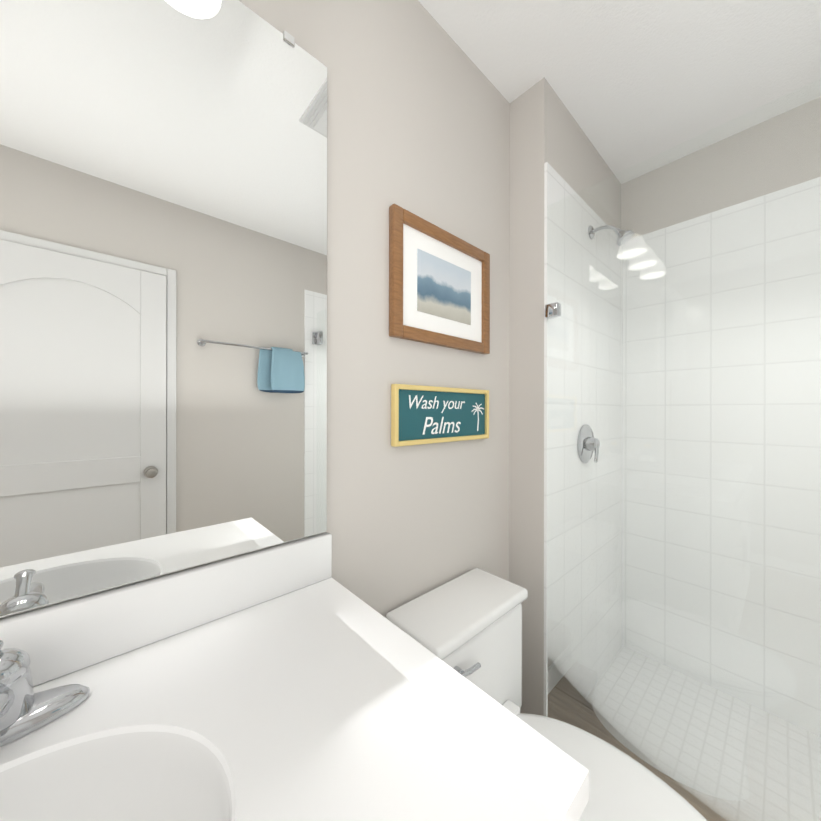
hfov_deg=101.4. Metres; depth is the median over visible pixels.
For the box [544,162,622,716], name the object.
wall tile
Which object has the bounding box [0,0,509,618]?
wall
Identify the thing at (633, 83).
ceiling
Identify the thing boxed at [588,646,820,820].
shower floor
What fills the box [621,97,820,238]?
wall
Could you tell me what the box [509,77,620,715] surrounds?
wall
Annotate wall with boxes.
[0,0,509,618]
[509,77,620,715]
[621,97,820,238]
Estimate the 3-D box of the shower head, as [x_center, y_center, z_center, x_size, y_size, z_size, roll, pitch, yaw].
[0.842,-0.745,1.411,0.068,0.124,0.160,0,0,-42]
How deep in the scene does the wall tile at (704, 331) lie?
1.46 m
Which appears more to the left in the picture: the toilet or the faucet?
the faucet
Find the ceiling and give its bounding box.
[418,0,820,183]
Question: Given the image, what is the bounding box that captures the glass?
[545,82,820,820]
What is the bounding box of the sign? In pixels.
[391,384,488,446]
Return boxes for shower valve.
[577,424,599,462]
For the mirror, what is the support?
attached to the wall at (418, 112)
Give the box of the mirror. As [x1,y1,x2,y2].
[0,0,326,617]
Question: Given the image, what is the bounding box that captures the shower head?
[588,225,632,245]
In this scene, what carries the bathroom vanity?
on the floor
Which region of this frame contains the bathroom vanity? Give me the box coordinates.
[0,532,588,820]
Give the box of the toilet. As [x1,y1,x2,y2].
[386,568,706,820]
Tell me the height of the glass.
1.955 m
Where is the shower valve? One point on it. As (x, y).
(587, 434)
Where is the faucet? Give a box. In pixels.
[0,640,89,746]
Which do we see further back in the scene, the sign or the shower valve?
the shower valve
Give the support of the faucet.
on the bathroom vanity
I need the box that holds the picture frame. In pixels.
[389,204,489,353]
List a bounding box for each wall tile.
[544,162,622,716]
[622,177,820,736]
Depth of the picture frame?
1.01 m

